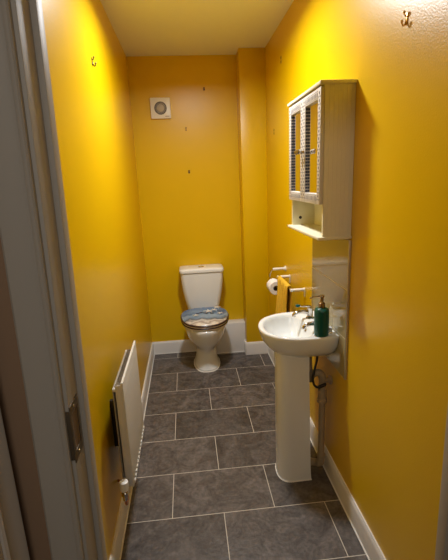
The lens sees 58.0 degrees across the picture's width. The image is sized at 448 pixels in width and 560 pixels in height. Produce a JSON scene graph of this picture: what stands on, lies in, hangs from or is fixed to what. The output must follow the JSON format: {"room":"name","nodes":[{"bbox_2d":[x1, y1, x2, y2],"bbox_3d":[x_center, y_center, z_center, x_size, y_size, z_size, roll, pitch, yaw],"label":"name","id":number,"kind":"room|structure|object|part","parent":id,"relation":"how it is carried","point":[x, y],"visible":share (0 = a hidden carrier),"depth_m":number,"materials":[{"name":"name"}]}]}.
{"room":"bathroom","nodes":[
{"label":"bathroom","id":0,"kind":"room"},
{"bbox_2d":[0,238,51,559],"bbox_3d":[0.129,0.069,0.831,3.000,2.600,0.100,-4,14,-5],"label":"wall","id":1,"kind":"structure","parent":0,"point":[13,403],"depth_m":0.78,"materials":[{"name":"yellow paint"}]},
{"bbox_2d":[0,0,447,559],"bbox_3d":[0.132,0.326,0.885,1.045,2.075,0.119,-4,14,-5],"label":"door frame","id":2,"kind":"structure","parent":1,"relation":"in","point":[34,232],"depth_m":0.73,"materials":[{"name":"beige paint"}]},
{"bbox_3d":[-0.335,0.368,0.797,0.097,2.075,0.019,-4,14,-5],"label":"architrave","id":3,"kind":"part","parent":2,"relation":"part of","materials":[{"name":"beige paint"}]},
{"bbox_3d":[-0.308,0.301,0.819,0.020,0.124,0.058,-4,14,-5],"label":"strike plate","id":4,"kind":"part","parent":2,"relation":"part of","materials":[{"name":"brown metal"}]},
{"bbox_2d":[41,0,151,559],"bbox_3d":[-0.653,-0.217,2.222,0.120,2.542,2.875,-4,14,-5],"label":"wall","id":5,"kind":"structure","parent":0,"point":[92,105],"depth_m":1.80,"materials":[{"name":"yellow paint"}]},
{"bbox_2d":[109,341,144,505],"bbox_3d":[-0.460,0.642,1.868,0.103,0.561,0.512,-4,14,-5],"label":"radiator","id":6,"kind":"object","parent":5,"relation":"attached to","point":[126,403],"visible":1,"depth_m":1.74,"materials":[{"name":"white metal"}]},
{"bbox_3d":[-0.460,0.620,1.876,0.008,0.462,0.386,-4,14,-5],"label":"panel","id":7,"kind":"part","parent":6,"relation":"part of","materials":[{"name":"metal"}]},
{"bbox_3d":[-0.420,0.599,1.895,0.014,0.492,0.448,-4,14,-5],"label":"panel","id":8,"kind":"part","parent":6,"relation":"part of","materials":[{"name":"white metal"}]},
{"bbox_2d":[109,342,154,559],"bbox_3d":[-0.531,0.967,2.464,0.014,0.120,2.755,-4,14,-5],"label":"baseboard","id":9,"kind":"structure","parent":5,"relation":"attached to","point":[123,510],"depth_m":1.89,"materials":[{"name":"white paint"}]},
{"bbox_2d":[126,55,243,341],"bbox_3d":[-0.190,-0.583,3.603,1.078,2.542,0.120,-4,14,-5],"label":"wall","id":10,"kind":"structure","parent":0,"point":[194,218],"depth_m":3.46,"materials":[{"name":"yellow paint"}]},
{"bbox_2d":[150,97,170,118],"bbox_3d":[-0.517,-1.400,3.292,0.162,0.162,0.028,-4,14,-5],"label":"fan","id":11,"kind":"object","parent":10,"relation":"attached to","point":[160,107],"visible":1,"depth_m":3.28,"materials":[{"name":"white plastic"}]},
{"bbox_2d":[154,101,166,114],"bbox_3d":[-0.516,-1.398,3.285,0.100,0.100,0.002,-4,14,-5],"label":"grille","id":12,"kind":"object","parent":11,"relation":"attached to","point":[160,107],"depth_m":3.28,"materials":[{"name":"beige plastic"}]},
{"bbox_2d":[153,339,196,353],"bbox_3d":[-0.374,0.622,3.813,0.594,0.120,0.014,-4,14,-5],"label":"baseboard","id":13,"kind":"structure","parent":10,"relation":"attached to","point":[173,346],"depth_m":3.80,"materials":[{"name":"white paint"}]},
{"bbox_2d":[155,351,244,354],"bbox_3d":[-0.230,0.683,3.786,0.870,0.004,0.098,-4,14,-5],"label":"trim","id":14,"kind":"structure","parent":10,"relation":"attached to","point":[187,351],"depth_m":3.80,"materials":[{"name":"white"}]},
{"bbox_2d":[216,319,245,352],"bbox_3d":[0.058,0.524,3.785,0.278,0.288,0.105,-4,14,-5],"label":"trim","id":15,"kind":"structure","parent":10,"relation":"attached to","point":[234,335],"depth_m":3.74,"materials":[{"name":"white paint"}]},
{"bbox_2d":[100,0,293,55],"bbox_3d":[-0.111,-1.532,1.942,1.318,0.100,2.895,-4,14,-5],"label":"ceiling","id":16,"kind":"structure","parent":0,"point":[141,27],"depth_m":2.59,"materials":[{"name":"white paint"}]},
{"bbox_2d":[121,351,367,559],"bbox_3d":[0.002,1.021,2.530,1.278,0.060,2.955,-4,14,-5],"label":"floor","id":17,"kind":"structure","parent":0,"point":[208,486],"depth_m":2.15,"materials":[{"name":"tile"}]},
{"bbox_2d":[179,264,228,371],"bbox_3d":[-0.166,0.328,3.469,0.405,0.842,0.572,-4,14,-5],"label":"toilet","id":18,"kind":"object","parent":17,"relation":"on","point":[204,322],"visible":1,"depth_m":3.45,"materials":[{"name":"white ceramic"}]},
{"bbox_3d":[-0.200,-0.101,3.546,0.384,0.035,0.214,-4,14,-5],"label":"cistern lid","id":19,"kind":"part","parent":18,"relation":"part of","materials":[{"name":"white ceramic"}]},
{"bbox_3d":[-0.159,0.320,3.382,0.396,0.038,0.394,-4,14,-5],"label":"lid","id":20,"kind":"part","parent":18,"relation":"part of","materials":[{"name":"beige"}]},
{"bbox_2d":[181,306,227,325],"bbox_3d":[-0.160,0.300,3.379,0.392,0.039,0.391,-4,14,-5],"label":"lid","id":21,"kind":"object","parent":18,"relation":"on","point":[196,315],"depth_m":3.35,"materials":[{"name":"multicoloured plastic"}]},
{"bbox_3d":[-0.158,0.343,3.387,0.392,0.043,0.385,-4,14,-5],"label":"seat","id":22,"kind":"part","parent":18,"relation":"part of","materials":[{"name":"beige"}]},
{"bbox_3d":[-0.157,0.541,3.519,0.364,0.402,0.556,-4,14,-5],"label":"bowl","id":23,"kind":"part","parent":18,"relation":"part of","materials":[{"name":"white ceramic"}]},
{"bbox_2d":[258,304,338,481],"bbox_3d":[0.370,0.595,2.157,0.370,0.917,0.416,-4,14,-5],"label":"basin","id":24,"kind":"object","parent":17,"relation":"on","point":[292,339],"visible":0.88,"depth_m":2.07,"materials":[{"name":"white ceramic"}]},
{"bbox_3d":[0.352,0.299,2.085,0.346,0.147,0.400,-4,14,-5],"label":"basin bowl","id":25,"kind":"part","parent":24,"relation":"part of","materials":[{"name":"white ceramic"}]},
{"bbox_2d":[292,304,313,316],"bbox_3d":[0.420,0.165,2.144,0.121,0.080,0.044,-4,14,-5],"label":"tap","id":26,"kind":"object","parent":24,"relation":"on","point":[309,311],"depth_m":2.14,"materials":[{"name":"silver metal"}]},
{"bbox_2d":[302,316,313,329],"bbox_3d":[0.438,0.209,1.963,0.121,0.080,0.044,-4,14,-5],"label":"tap","id":27,"kind":"object","parent":24,"relation":"on","point":[307,324],"depth_m":1.95,"materials":[{"name":"silver metal"}]},
{"bbox_2d":[310,295,328,336],"bbox_3d":[0.449,0.165,1.895,0.087,0.197,0.069,2,15,18],"label":"soap dispenser","id":28,"kind":"object","parent":24,"relation":"on","point":[321,313],"visible":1,"depth_m":1.87,"materials":[{"name":"green glass"}]},
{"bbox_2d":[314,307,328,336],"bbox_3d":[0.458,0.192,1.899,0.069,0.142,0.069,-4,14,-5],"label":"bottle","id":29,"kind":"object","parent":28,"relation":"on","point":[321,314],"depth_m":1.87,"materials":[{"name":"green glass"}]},
{"bbox_2d":[325,375,332,383],"bbox_3d":[0.530,0.513,2.071,0.047,0.048,0.050,-4,14,-5],"label":"pipe","id":30,"kind":"object","parent":24,"relation":"attached to","point":[329,379],"depth_m":2.05,"materials":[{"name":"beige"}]},
{"bbox_2d":[329,317,332,332],"bbox_3d":[0.504,0.218,1.936,0.033,0.070,0.033,-4,14,-5],"label":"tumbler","id":31,"kind":"object","parent":24,"relation":"on","point":[330,318],"visible":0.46,"depth_m":1.92,"materials":[{"name":"white"}]},
{"bbox_2d":[236,48,268,341],"bbox_3d":[0.258,-0.575,3.499,0.210,2.542,0.175,-4,14,-5],"label":"wall","id":32,"kind":"structure","parent":0,"point":[250,62],"depth_m":3.36,"materials":[{"name":"yellow paint"}]},
{"bbox_2d":[244,340,267,354],"bbox_3d":[0.299,0.601,3.785,0.224,0.120,0.187,-4,14,-5],"label":"baseboard","id":33,"kind":"structure","parent":32,"relation":"attached to","point":[258,347],"depth_m":3.69,"materials":[{"name":"white paint"}]},
{"bbox_2d":[265,0,447,559],"bbox_3d":[0.538,-0.292,2.322,0.120,2.542,2.875,-4,14,-5],"label":"wall","id":34,"kind":"structure","parent":0,"point":[385,424],"depth_m":1.42,"materials":[{"name":"yellow paint"}]},
{"bbox_2d":[269,266,285,286],"bbox_3d":[0.391,-0.028,2.859,0.115,0.123,0.142,-4,14,-5],"label":"toilet roll holder","id":35,"kind":"object","parent":34,"relation":"attached to","point":[284,267],"visible":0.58,"depth_m":2.89,"materials":[{"name":"white metal"}]},
{"bbox_2d":[267,278,276,294],"bbox_3d":[0.359,0.046,2.866,0.096,0.096,0.100,-4,14,-5],"label":"toilet roll","id":36,"kind":"object","parent":35,"relation":"on","point":[271,283],"visible":0.71,"depth_m":2.83,"materials":[{"name":"white paper"}]},
{"bbox_2d":[277,274,304,296],"bbox_3d":[0.428,0.035,2.610,0.092,0.056,0.373,-4,14,-5],"label":"towel rail","id":37,"kind":"object","parent":34,"relation":"attached to","point":[289,275],"visible":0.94,"depth_m":2.44,"materials":[{"name":"silver metal"}]},
{"bbox_2d":[275,275,291,313],"bbox_3d":[0.380,0.146,2.650,0.075,0.296,0.270,-4,14,-5],"label":"hand towel","id":38,"kind":"object","parent":37,"relation":"hanging from","point":[284,296],"visible":0.82,"depth_m":2.58,"materials":[{"name":"yellow fabric"}]},
{"bbox_2d":[287,79,356,240],"bbox_3d":[0.414,-0.527,1.863,0.172,0.617,0.513,-4,14,-5],"label":"upper cabinet","id":39,"kind":"object","parent":34,"relation":"attached to","point":[322,118],"visible":1,"depth_m":1.67,"materials":[{"name":"beige paint"}]},
{"bbox_3d":[0.354,-0.615,1.962,0.016,0.450,0.243,-4,14,-5],"label":"door","id":40,"kind":"part","parent":39,"relation":"part of","materials":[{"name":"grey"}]},
{"bbox_2d":[293,111,300,191],"bbox_3d":[0.360,-0.616,1.963,0.002,0.380,0.181,-4,14,-5],"label":"mirror","id":41,"kind":"object","parent":39,"relation":"attached to","point":[296,114],"depth_m":1.98,"materials":[{"name":"yellow mirror"}]},
{"bbox_3d":[0.415,-0.586,2.097,0.123,0.590,0.012,-4,14,-5],"label":"panel","id":42,"kind":"part","parent":39,"relation":"part of","materials":[{"name":"beige paint"}]},
{"bbox_2d":[307,101,317,192],"bbox_3d":[0.384,-0.557,1.725,0.002,0.380,0.181,-4,14,-5],"label":"mirror","id":43,"kind":"object","parent":39,"relation":"attached to","point":[312,106],"depth_m":1.74,"materials":[{"name":"beige mirror"}]},
{"bbox_3d":[0.377,-0.557,1.725,0.016,0.450,0.243,-4,14,-5],"label":"door","id":44,"kind":"part","parent":39,"relation":"part of","materials":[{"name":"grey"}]},
{"bbox_3d":[0.496,-0.532,1.870,0.006,0.590,0.469,-4,14,-5],"label":"panel","id":45,"kind":"part","parent":39,"relation":"part of","materials":[{"name":"beige paint"}]},
{"bbox_3d":[0.461,-0.471,1.633,0.123,0.590,0.012,-4,14,-5],"label":"panel","id":46,"kind":"part","parent":39,"relation":"part of","materials":[{"name":"beige paint"}]},
{"bbox_2d":[268,347,385,559],"bbox_3d":[0.535,0.921,2.469,0.014,0.120,2.582,-4,14,-5],"label":"baseboard","id":47,"kind":"structure","parent":34,"relation":"attached to","point":[360,525],"depth_m":1.89,"materials":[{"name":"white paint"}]},
{"bbox_2d":[312,238,351,379],"bbox_3d":[0.521,0.086,2.024,0.010,0.645,0.509,-4,14,-5],"label":"tile backsplash","id":48,"kind":"structure","parent":34,"relation":"attached to","point":[331,259],"depth_m":1.91,"materials":[{"name":"beige tile"}]},
{"bbox_3d":[0.545,0.146,1.782,0.010,0.645,0.008,-4,14,-5],"label":"edge trim","id":49,"kind":"part","parent":48,"relation":"part of","materials":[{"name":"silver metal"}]},
{"bbox_2d":[400,10,407,26],"bbox_3d":[0.532,-0.773,1.195,0.020,0.042,0.011,-4,14,-5],"label":"coat hook","id":50,"kind":"object","parent":34,"relation":"attached to","point":[404,11],"visible":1,"depth_m":1.19,"materials":[{"name":"gold metal"}]},
{"bbox_3d":[-0.372,0.430,-0.526,0.133,2.600,2.600,-4,14,-5],"label":"wall","id":51,"kind":"structure","parent":0,"visible":0},
{"bbox_2d":[0,409,29,559],"bbox_3d":[-0.367,0.481,0.363,0.019,2.070,0.833,-4,14,-5],"label":"door","id":52,"kind":"structure","parent":51,"relation":"in","point":[13,544],"depth_m":0.75,"materials":[{"name":"beige paint"}]}
]}

